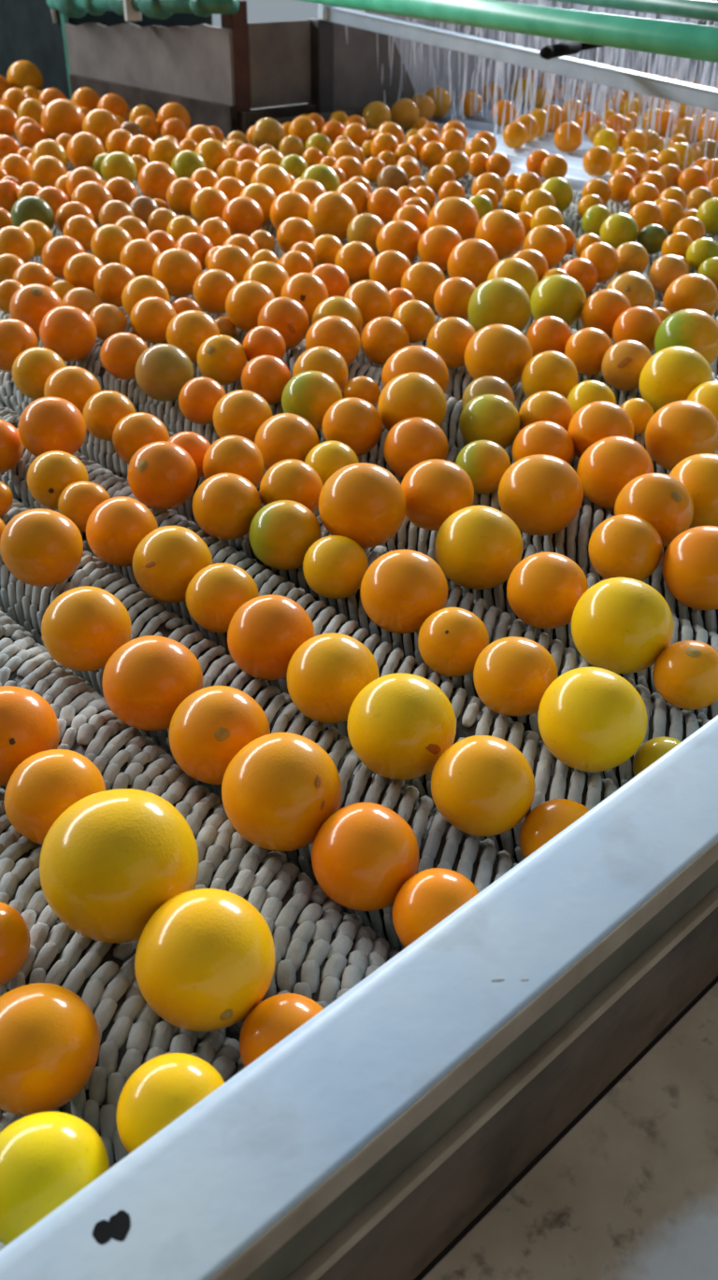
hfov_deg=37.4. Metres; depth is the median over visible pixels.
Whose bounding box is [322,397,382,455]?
orange
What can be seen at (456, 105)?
roller
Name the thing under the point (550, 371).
orange
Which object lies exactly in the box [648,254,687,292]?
orange
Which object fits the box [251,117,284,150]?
orange
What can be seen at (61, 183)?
orange
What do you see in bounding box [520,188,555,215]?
orange
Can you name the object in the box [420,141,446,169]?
orange
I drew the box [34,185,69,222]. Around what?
orange
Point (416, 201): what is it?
orange
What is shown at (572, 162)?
roller
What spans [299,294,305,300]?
stem
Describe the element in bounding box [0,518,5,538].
orange
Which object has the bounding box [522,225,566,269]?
orange
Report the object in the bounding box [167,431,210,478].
orange
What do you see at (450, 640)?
orange
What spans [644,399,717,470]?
orange
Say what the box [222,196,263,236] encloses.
orange
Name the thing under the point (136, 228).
orange
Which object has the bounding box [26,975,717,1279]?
conveyor base
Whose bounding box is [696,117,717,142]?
orange
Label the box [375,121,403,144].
orange
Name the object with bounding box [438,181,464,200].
orange
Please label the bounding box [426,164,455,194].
orange
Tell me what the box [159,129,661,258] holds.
roller
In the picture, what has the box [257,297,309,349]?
orange
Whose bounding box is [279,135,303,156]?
orange
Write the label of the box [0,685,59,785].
orange
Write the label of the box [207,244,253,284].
orange
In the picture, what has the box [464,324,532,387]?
orange
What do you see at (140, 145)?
orange
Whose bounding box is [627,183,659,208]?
orange
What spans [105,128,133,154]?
orange
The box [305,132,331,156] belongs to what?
orange
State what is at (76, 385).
orange
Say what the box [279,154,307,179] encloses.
orange
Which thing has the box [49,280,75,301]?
orange
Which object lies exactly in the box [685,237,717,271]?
orange
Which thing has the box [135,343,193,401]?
orange
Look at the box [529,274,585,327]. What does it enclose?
orange
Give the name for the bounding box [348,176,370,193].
orange
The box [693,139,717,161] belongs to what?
orange
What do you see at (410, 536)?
roller
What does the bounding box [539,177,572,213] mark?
orange
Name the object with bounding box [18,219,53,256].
orange
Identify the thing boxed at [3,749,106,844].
orange
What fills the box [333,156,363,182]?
orange
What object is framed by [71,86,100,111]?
orange
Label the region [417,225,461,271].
orange
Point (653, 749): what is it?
orange
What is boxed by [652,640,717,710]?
orange
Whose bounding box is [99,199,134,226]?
orange
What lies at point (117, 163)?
orange
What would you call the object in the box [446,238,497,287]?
orange
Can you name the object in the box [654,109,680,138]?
orange
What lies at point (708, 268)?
orange
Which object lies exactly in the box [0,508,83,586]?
orange
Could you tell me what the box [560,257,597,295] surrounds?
orange
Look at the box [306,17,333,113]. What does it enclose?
post
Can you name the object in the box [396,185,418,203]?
orange
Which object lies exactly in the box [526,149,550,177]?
orange
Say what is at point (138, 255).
orange
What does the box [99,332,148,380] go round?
orange
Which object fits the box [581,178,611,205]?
orange
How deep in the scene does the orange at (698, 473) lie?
1.13 m
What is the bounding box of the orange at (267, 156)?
[256,149,284,167]
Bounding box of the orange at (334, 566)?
[302,535,368,598]
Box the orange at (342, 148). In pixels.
[327,139,359,161]
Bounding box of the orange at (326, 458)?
[304,440,358,485]
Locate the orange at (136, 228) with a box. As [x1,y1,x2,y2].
[114,215,149,240]
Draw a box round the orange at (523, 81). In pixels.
[512,77,532,105]
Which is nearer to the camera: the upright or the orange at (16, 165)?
the orange at (16, 165)
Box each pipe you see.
[46,0,239,21]
[298,0,717,62]
[548,0,717,21]
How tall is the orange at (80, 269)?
0.068 m
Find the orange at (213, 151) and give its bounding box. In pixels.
[194,138,229,173]
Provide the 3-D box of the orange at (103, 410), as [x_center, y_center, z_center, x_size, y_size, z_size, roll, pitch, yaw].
[-0.314,-0.282,1.334,0.066,0.062,0.065,-16,38,-24]
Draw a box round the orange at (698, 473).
[668,453,717,527]
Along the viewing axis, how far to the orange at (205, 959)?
0.61 m
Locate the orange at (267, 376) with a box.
[241,355,291,405]
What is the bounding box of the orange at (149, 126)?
[134,114,159,142]
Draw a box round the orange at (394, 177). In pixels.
[376,165,408,191]
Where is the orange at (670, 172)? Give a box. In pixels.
[656,163,681,188]
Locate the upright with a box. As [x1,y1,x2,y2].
[220,0,250,130]
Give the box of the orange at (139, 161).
[130,155,148,181]
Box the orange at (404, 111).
[390,98,418,129]
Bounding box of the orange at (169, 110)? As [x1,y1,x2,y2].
[156,101,190,130]
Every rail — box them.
[0,714,717,1279]
[253,104,392,125]
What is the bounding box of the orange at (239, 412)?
[213,389,272,442]
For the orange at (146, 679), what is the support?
on the roller at (441, 845)
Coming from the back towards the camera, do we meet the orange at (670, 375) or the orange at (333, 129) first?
the orange at (333, 129)
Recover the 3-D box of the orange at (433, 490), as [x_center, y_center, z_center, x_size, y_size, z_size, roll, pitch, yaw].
[0.083,-0.155,1.137,0.080,0.076,0.080,28,43,34]
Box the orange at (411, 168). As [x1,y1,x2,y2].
[396,158,420,180]
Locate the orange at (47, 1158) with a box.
[0,1111,109,1245]
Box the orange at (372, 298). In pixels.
[343,279,391,329]
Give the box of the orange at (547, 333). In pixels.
[526,315,570,356]
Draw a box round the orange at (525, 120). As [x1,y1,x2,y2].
[513,113,539,143]
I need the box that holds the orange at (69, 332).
[39,305,96,361]
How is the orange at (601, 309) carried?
on the roller
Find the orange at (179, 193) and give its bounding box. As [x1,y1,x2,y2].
[166,177,200,215]
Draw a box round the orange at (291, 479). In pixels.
[259,458,323,512]
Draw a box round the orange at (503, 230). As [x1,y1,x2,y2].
[474,209,525,259]
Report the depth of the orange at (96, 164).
2.66 m
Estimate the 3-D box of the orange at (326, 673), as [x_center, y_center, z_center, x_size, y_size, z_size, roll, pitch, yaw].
[-0.022,0.032,0.879,0.077,0.073,0.078,3,34,3]
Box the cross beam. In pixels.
[317,3,717,111]
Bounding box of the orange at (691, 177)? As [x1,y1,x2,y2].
[677,166,707,196]
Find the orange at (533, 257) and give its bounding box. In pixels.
[511,249,548,282]
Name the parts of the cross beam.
plate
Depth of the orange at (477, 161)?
2.72 m
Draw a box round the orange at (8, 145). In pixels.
[0,135,20,160]
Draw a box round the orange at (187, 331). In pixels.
[166,310,220,362]
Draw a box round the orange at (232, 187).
[213,176,245,200]
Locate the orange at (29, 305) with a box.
[9,284,63,338]
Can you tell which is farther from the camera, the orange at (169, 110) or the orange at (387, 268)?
the orange at (169, 110)
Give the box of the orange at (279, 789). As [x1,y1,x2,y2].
[221,732,341,851]
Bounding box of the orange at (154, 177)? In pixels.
[138,161,176,201]
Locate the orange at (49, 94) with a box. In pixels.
[38,87,66,106]
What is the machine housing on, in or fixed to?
on the floor at (304, 103)
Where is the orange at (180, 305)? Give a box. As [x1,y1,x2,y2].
[170,297,200,314]
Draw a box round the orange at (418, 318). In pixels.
[392,299,435,343]
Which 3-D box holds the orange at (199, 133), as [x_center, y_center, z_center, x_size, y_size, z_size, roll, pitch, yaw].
[-0.438,-1.385,2.942,0.086,0.083,0.086,7,35,8]
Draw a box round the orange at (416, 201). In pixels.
[401,197,429,216]
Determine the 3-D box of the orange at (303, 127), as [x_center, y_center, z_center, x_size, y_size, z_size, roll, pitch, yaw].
[-0.160,-1.454,3.032,0.083,0.080,0.083,-3,34,-6]
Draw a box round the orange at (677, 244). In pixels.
[660,232,692,258]
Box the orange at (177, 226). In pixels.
[166,215,199,242]
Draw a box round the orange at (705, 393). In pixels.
[685,380,717,420]
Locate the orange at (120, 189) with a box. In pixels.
[103,177,137,205]
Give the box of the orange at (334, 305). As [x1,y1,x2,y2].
[312,296,362,335]
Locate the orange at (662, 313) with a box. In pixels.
[652,307,670,322]
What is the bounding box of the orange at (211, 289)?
[193,269,236,313]
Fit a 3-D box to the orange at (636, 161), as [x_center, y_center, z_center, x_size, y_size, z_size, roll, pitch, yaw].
[0.700,-1.203,2.702,0.074,0.071,0.073,6,35,8]
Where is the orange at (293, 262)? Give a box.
[277,250,312,278]
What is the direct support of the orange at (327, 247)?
on the roller
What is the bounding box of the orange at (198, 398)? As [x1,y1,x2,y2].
[178,376,226,424]
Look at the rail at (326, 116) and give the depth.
3.43 m
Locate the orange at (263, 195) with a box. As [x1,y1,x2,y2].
[239,183,276,223]
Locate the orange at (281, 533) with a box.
[248,499,321,569]
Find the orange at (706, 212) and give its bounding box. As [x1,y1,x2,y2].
[695,197,717,233]
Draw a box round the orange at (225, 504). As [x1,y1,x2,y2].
[192,472,261,540]
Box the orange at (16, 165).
[0,154,31,184]
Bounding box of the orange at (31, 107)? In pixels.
[17,98,44,126]
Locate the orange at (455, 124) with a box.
[440,120,467,141]
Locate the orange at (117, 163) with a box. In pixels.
[100,151,136,183]
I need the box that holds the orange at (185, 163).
[170,150,206,178]
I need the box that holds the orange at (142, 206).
[128,196,158,227]
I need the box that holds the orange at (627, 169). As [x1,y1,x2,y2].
[611,165,639,185]
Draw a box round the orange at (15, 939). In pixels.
[0,902,30,986]
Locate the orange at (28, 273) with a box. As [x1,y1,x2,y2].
[12,262,55,286]
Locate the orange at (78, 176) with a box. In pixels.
[66,167,103,197]
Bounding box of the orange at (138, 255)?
[119,239,160,277]
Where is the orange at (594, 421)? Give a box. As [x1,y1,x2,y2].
[567,400,633,458]
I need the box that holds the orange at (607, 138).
[592,128,618,153]
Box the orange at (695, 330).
[654,309,717,365]
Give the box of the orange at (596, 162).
[582,145,611,177]
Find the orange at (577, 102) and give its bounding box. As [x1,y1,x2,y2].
[560,99,583,123]
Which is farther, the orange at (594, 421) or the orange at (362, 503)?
the orange at (594, 421)
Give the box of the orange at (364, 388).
[342,375,380,407]
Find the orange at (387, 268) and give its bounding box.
[369,250,411,291]
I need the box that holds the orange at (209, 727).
[168,685,270,784]
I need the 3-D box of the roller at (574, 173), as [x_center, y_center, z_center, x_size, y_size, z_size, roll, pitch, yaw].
[0.801,-1.089,2.700,0.116,0.116,2.582,-27,43,-34]
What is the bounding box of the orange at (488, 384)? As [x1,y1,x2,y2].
[461,375,513,408]
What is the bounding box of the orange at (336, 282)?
[310,263,349,298]
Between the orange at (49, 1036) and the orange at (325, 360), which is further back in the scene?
the orange at (325, 360)
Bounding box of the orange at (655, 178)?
[639,171,666,194]
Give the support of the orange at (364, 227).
on the roller at (267, 226)
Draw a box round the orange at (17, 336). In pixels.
[0,318,39,372]
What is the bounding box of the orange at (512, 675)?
[472,636,557,716]
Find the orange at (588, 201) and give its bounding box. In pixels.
[576,194,603,219]
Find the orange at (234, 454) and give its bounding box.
[202,435,264,487]
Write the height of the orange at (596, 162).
0.074 m
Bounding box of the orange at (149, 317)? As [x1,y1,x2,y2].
[129,297,176,342]
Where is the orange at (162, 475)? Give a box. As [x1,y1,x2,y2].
[127,440,197,510]
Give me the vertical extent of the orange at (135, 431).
0.066 m
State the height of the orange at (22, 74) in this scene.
0.119 m
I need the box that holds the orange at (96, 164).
[92,153,107,178]
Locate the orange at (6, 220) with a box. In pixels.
[0,207,13,228]
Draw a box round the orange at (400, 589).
[360,549,447,633]
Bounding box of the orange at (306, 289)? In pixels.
[281,272,327,321]
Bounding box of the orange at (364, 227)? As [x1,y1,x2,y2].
[346,213,383,252]
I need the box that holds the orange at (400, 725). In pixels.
[347,672,455,780]
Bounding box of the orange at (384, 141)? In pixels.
[370,132,398,156]
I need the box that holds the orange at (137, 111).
[128,104,156,122]
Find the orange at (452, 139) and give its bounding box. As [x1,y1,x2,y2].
[439,128,466,153]
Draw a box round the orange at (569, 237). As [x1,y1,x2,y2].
[554,225,574,255]
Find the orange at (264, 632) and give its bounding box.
[227,594,314,680]
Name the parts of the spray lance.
rod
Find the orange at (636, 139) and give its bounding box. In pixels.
[621,130,647,154]
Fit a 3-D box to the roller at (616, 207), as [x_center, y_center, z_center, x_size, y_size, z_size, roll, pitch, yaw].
[0.619,-0.998,2.561,0.124,0.123,2.582,-27,43,-34]
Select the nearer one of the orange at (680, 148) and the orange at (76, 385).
the orange at (76, 385)
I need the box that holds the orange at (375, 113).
[362,100,390,129]
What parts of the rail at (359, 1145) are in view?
panel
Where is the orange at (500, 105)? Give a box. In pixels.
[491,99,515,126]
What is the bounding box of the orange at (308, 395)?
[281,370,341,431]
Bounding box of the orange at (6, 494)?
[0,481,13,516]
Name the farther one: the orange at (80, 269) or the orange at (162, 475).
the orange at (80, 269)
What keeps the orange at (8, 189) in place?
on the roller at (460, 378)
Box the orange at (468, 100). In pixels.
[457,90,482,116]
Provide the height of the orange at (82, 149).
0.094 m
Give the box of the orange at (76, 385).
[43,366,100,414]
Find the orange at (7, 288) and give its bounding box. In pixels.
[0,279,23,313]
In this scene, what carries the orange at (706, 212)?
on the roller at (571, 212)
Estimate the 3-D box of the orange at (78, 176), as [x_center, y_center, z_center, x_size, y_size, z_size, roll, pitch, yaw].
[-0.607,-1.006,2.354,0.082,0.081,0.083,18,38,24]
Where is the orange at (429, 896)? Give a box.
[392,867,478,947]
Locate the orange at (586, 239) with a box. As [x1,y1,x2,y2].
[574,233,601,257]
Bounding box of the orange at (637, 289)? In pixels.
[606,272,654,309]
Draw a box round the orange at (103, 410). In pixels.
[82,390,135,440]
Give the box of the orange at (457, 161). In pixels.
[440,150,469,180]
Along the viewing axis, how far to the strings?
3.37 m
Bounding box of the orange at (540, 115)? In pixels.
[526,108,551,138]
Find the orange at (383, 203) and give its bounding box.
[366,186,401,224]
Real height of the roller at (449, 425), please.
0.124 m
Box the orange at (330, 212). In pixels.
[307,191,356,241]
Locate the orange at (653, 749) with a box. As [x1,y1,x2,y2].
[632,736,681,776]
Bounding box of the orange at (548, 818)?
[519,798,589,858]
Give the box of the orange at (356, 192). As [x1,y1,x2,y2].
[335,180,369,215]
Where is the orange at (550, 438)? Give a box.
[512,421,573,465]
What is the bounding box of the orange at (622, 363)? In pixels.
[600,340,651,390]
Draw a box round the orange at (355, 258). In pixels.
[334,241,375,284]
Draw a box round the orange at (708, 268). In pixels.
[696,256,717,287]
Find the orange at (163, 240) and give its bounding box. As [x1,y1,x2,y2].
[144,229,175,253]
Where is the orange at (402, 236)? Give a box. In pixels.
[375,219,420,262]
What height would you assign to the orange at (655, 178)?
0.063 m
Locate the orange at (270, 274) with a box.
[242,261,288,298]
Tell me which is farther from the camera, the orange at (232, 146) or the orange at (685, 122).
the orange at (685, 122)
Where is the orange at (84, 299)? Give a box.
[62,287,101,314]
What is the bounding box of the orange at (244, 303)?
[225,280,274,331]
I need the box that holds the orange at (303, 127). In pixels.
[288,115,317,147]
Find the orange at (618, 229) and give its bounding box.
[599,213,638,250]
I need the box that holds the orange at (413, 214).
[392,204,427,236]
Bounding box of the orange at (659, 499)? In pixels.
[613,472,693,547]
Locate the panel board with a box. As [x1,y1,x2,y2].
[237,19,315,136]
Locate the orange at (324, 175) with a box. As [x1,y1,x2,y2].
[299,164,340,192]
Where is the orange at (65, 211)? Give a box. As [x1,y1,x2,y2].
[56,201,93,234]
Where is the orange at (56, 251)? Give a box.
[41,235,85,279]
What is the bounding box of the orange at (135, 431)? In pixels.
[112,412,169,464]
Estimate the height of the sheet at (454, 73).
1.600 m
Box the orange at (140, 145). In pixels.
[125,134,153,162]
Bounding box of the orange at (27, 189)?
[16,182,42,199]
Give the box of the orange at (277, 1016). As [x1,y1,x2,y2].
[239,993,323,1067]
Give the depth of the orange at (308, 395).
1.34 m
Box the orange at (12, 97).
[1,87,29,117]
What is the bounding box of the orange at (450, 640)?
[417,607,488,676]
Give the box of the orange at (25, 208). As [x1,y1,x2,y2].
[11,196,54,230]
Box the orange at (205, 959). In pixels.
[134,888,274,1031]
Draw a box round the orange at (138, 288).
[121,275,170,316]
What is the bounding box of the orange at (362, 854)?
[311,802,418,910]
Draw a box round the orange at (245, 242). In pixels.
[222,233,258,257]
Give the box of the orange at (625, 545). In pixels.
[587,513,662,581]
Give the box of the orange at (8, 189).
[0,179,19,213]
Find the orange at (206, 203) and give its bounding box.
[190,186,228,224]
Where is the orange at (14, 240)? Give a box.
[0,226,34,263]
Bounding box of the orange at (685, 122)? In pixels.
[670,117,697,143]
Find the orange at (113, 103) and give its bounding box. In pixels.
[97,93,128,120]
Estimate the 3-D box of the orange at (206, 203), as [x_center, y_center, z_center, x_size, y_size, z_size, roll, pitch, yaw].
[-0.314,-0.916,2.244,0.082,0.079,0.083,-5,35,-9]
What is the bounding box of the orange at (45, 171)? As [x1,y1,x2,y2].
[29,156,66,187]
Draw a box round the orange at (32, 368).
[11,346,66,399]
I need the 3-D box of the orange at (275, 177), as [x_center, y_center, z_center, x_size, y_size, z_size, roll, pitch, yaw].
[-0.201,-1.041,2.429,0.095,0.092,0.094,7,35,8]
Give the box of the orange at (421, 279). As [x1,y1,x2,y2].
[400,261,445,306]
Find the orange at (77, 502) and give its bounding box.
[57,481,110,532]
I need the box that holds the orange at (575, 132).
[553,121,582,153]
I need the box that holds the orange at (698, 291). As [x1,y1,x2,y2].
[662,273,717,316]
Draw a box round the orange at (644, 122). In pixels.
[641,108,661,130]
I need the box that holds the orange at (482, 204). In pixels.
[468,194,492,220]
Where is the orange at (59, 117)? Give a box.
[41,99,85,140]
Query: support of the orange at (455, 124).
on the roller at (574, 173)
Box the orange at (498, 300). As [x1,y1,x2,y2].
[468,277,530,332]
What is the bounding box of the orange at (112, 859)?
[39,788,198,943]
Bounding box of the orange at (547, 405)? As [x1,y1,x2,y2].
[518,390,573,431]
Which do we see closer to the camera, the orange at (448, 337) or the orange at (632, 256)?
the orange at (448, 337)
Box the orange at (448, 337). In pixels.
[426,316,475,369]
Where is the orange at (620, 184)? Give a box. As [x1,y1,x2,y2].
[607,172,635,202]
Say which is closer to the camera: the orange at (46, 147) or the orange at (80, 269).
the orange at (80, 269)
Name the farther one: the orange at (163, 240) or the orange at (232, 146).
the orange at (232, 146)
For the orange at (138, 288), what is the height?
0.074 m
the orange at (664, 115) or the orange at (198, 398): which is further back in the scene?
the orange at (664, 115)
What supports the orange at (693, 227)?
on the roller at (575, 226)
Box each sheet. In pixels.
[360,0,689,100]
[692,21,717,78]
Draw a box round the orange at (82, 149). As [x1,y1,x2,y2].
[66,131,104,169]
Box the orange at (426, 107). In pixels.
[411,94,435,120]
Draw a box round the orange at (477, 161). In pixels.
[468,152,488,177]
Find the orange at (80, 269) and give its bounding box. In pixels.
[63,252,103,292]
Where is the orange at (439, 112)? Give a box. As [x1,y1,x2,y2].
[425,86,450,118]
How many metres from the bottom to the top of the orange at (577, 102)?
0.078 m
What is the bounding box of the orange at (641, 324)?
[611,306,661,352]
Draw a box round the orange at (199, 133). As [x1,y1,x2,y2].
[184,124,215,144]
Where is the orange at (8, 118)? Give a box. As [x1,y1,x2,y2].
[0,106,18,136]
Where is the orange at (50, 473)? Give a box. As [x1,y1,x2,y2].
[26,450,88,510]
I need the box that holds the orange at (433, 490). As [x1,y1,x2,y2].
[400,458,473,530]
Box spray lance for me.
[539,19,713,59]
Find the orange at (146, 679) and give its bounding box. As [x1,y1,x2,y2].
[101,635,203,730]
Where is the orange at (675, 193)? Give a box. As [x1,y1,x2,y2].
[657,186,686,209]
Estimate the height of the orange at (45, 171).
0.078 m
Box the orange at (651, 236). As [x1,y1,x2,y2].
[637,224,667,254]
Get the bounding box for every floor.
[250,102,307,110]
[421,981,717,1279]
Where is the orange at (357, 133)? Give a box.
[341,122,368,147]
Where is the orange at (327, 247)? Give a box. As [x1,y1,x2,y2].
[311,234,342,265]
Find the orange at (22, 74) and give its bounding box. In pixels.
[6,59,42,90]
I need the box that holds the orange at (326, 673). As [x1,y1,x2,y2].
[285,632,379,723]
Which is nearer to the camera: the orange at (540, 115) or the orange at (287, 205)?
the orange at (287, 205)
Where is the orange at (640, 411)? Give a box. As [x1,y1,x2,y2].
[620,398,654,434]
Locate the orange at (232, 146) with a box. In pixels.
[225,139,244,158]
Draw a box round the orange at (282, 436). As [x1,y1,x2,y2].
[254,412,319,470]
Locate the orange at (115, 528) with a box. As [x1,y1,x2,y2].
[85,496,157,566]
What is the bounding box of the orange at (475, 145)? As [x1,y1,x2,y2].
[464,137,490,158]
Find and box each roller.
[0,99,717,289]
[0,310,717,720]
[0,369,709,789]
[0,403,617,863]
[0,497,517,952]
[0,607,398,1041]
[0,786,244,1168]
[0,1109,26,1250]
[10,213,717,474]
[11,134,717,323]
[14,139,717,376]
[28,256,690,529]
[31,180,717,450]
[53,275,717,634]
[66,170,717,381]
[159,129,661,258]
[247,142,717,243]
[366,128,686,196]
[384,224,717,318]
[390,119,682,171]
[402,128,611,174]
[417,159,717,237]
[427,115,694,167]
[444,109,667,148]
[449,102,696,147]
[451,98,696,142]
[482,99,640,126]
[500,93,641,119]
[506,166,687,211]
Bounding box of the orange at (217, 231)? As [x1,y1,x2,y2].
[197,217,230,246]
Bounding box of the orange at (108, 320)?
[88,303,127,341]
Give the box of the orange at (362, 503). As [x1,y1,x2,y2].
[318,462,406,548]
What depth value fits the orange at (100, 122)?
2.91 m
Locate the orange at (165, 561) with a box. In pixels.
[132,526,212,602]
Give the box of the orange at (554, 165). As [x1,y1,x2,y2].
[540,154,567,180]
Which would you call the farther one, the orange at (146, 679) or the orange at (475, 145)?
the orange at (475, 145)
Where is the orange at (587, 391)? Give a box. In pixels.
[566,380,615,413]
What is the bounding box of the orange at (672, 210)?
[656,199,683,231]
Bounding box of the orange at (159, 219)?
[147,208,176,232]
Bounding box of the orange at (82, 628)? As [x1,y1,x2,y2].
[41,585,131,670]
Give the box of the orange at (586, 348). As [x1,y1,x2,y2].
[564,327,611,375]
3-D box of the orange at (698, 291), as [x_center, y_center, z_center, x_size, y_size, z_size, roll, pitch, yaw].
[0.549,-0.561,1.756,0.088,0.086,0.089,-13,37,-19]
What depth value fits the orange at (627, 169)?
2.57 m
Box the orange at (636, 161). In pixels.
[618,153,648,176]
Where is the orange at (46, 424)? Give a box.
[18,397,85,456]
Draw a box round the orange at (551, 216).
[529,206,563,229]
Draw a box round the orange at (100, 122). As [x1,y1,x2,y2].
[82,108,120,149]
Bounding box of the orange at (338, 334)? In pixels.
[304,315,360,366]
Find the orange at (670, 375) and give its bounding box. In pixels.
[639,345,711,411]
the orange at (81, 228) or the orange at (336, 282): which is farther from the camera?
the orange at (81, 228)
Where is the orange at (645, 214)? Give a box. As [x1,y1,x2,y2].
[627,201,662,235]
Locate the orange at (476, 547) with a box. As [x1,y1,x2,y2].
[434,505,523,589]
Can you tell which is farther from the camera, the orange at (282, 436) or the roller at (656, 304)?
the roller at (656, 304)
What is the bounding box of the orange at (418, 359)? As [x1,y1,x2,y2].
[381,345,448,394]
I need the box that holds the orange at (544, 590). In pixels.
[506,552,587,628]
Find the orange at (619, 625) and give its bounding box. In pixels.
[570,577,672,673]
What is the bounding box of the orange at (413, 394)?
[377,371,446,431]
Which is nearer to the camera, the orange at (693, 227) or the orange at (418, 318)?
the orange at (418, 318)
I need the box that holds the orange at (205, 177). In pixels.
[190,168,218,188]
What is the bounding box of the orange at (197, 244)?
[174,232,213,270]
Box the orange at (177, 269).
[152,247,201,297]
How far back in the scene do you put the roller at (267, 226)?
2.18 m
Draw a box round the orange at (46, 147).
[30,139,67,168]
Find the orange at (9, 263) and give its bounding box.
[0,253,25,282]
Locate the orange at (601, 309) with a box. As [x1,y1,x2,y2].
[580,288,630,339]
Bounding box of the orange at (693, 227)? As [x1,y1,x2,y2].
[671,216,705,241]
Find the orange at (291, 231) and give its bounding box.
[276,216,315,253]
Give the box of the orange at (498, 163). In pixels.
[485,153,510,178]
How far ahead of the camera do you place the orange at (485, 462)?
1.20 m
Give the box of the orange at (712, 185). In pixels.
[705,177,717,198]
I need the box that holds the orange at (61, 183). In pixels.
[54,174,71,201]
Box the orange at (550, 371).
[521,350,577,398]
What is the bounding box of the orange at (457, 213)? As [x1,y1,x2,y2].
[426,197,479,241]
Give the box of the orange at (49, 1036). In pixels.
[0,982,99,1115]
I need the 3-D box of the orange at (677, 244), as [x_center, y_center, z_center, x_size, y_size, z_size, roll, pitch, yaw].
[0.614,-0.754,2.045,0.061,0.059,0.060,15,37,20]
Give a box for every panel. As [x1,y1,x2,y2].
[64,22,237,138]
[333,23,414,111]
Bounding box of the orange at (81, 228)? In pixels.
[62,214,98,251]
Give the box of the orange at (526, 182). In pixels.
[513,171,540,195]
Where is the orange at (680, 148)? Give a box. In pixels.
[669,142,694,170]
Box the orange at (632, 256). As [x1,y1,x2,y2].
[615,241,648,274]
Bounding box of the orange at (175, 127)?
[160,117,187,142]
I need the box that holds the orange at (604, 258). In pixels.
[579,241,618,283]
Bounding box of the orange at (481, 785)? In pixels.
[430,735,535,836]
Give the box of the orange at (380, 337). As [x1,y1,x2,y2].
[359,316,409,365]
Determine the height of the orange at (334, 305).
0.077 m
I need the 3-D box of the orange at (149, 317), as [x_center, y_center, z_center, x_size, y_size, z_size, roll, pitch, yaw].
[-0.316,-0.493,1.635,0.073,0.069,0.073,-25,42,-33]
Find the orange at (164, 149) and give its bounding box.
[148,137,181,167]
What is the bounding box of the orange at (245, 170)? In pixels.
[235,159,259,186]
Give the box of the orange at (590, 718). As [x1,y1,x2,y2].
[537,667,647,771]
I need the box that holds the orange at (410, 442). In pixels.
[383,416,448,478]
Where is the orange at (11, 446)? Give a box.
[0,419,23,473]
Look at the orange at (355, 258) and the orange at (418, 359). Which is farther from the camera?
the orange at (355, 258)
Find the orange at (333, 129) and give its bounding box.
[321,119,344,144]
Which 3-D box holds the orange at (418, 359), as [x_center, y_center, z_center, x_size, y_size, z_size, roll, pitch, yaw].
[0.075,-0.352,1.427,0.090,0.086,0.091,22,39,27]
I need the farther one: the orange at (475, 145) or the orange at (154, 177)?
the orange at (475, 145)
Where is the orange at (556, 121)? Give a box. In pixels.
[542,104,565,132]
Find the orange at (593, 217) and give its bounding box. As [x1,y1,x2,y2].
[581,204,611,237]
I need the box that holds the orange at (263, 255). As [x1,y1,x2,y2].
[251,249,278,264]
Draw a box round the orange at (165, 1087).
[115,1052,224,1153]
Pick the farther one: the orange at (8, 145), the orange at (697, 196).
the orange at (8, 145)
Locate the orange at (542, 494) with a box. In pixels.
[497,454,583,535]
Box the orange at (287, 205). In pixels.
[270,191,311,230]
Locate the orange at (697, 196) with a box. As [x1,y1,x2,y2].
[685,186,713,210]
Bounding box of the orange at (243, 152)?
[233,144,260,161]
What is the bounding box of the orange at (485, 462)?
[455,440,510,494]
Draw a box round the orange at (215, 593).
[184,562,258,632]
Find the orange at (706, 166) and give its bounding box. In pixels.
[700,158,717,183]
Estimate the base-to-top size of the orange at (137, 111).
0.079 m
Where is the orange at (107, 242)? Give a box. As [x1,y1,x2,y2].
[90,224,131,265]
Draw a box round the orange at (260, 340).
[241,326,285,361]
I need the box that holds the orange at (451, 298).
[433,276,475,320]
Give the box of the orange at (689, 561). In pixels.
[661,526,717,610]
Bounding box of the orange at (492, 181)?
[470,172,504,201]
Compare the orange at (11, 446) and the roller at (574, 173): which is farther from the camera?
the roller at (574, 173)
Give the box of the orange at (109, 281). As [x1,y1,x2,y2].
[93,262,135,307]
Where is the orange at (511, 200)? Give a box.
[501,188,525,213]
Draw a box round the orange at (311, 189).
[288,179,326,203]
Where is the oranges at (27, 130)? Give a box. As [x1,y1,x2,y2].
[0,69,717,338]
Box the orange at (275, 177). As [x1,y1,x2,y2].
[250,163,291,197]
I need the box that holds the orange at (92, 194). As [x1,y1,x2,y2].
[71,181,113,224]
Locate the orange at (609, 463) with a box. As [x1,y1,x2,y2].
[576,436,653,509]
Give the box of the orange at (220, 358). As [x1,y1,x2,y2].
[197,334,246,384]
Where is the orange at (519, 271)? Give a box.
[486,257,538,298]
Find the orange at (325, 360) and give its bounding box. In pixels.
[292,346,348,392]
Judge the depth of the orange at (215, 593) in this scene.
0.97 m
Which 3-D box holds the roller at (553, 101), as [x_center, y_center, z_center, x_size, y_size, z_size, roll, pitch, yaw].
[1.472,-1.491,3.310,0.116,0.116,2.758,-27,43,-34]
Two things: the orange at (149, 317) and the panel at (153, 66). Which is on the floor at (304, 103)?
the panel at (153, 66)
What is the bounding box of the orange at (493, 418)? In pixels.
[458,394,520,449]
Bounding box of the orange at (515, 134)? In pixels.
[502,121,526,148]
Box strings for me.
[344,0,717,178]

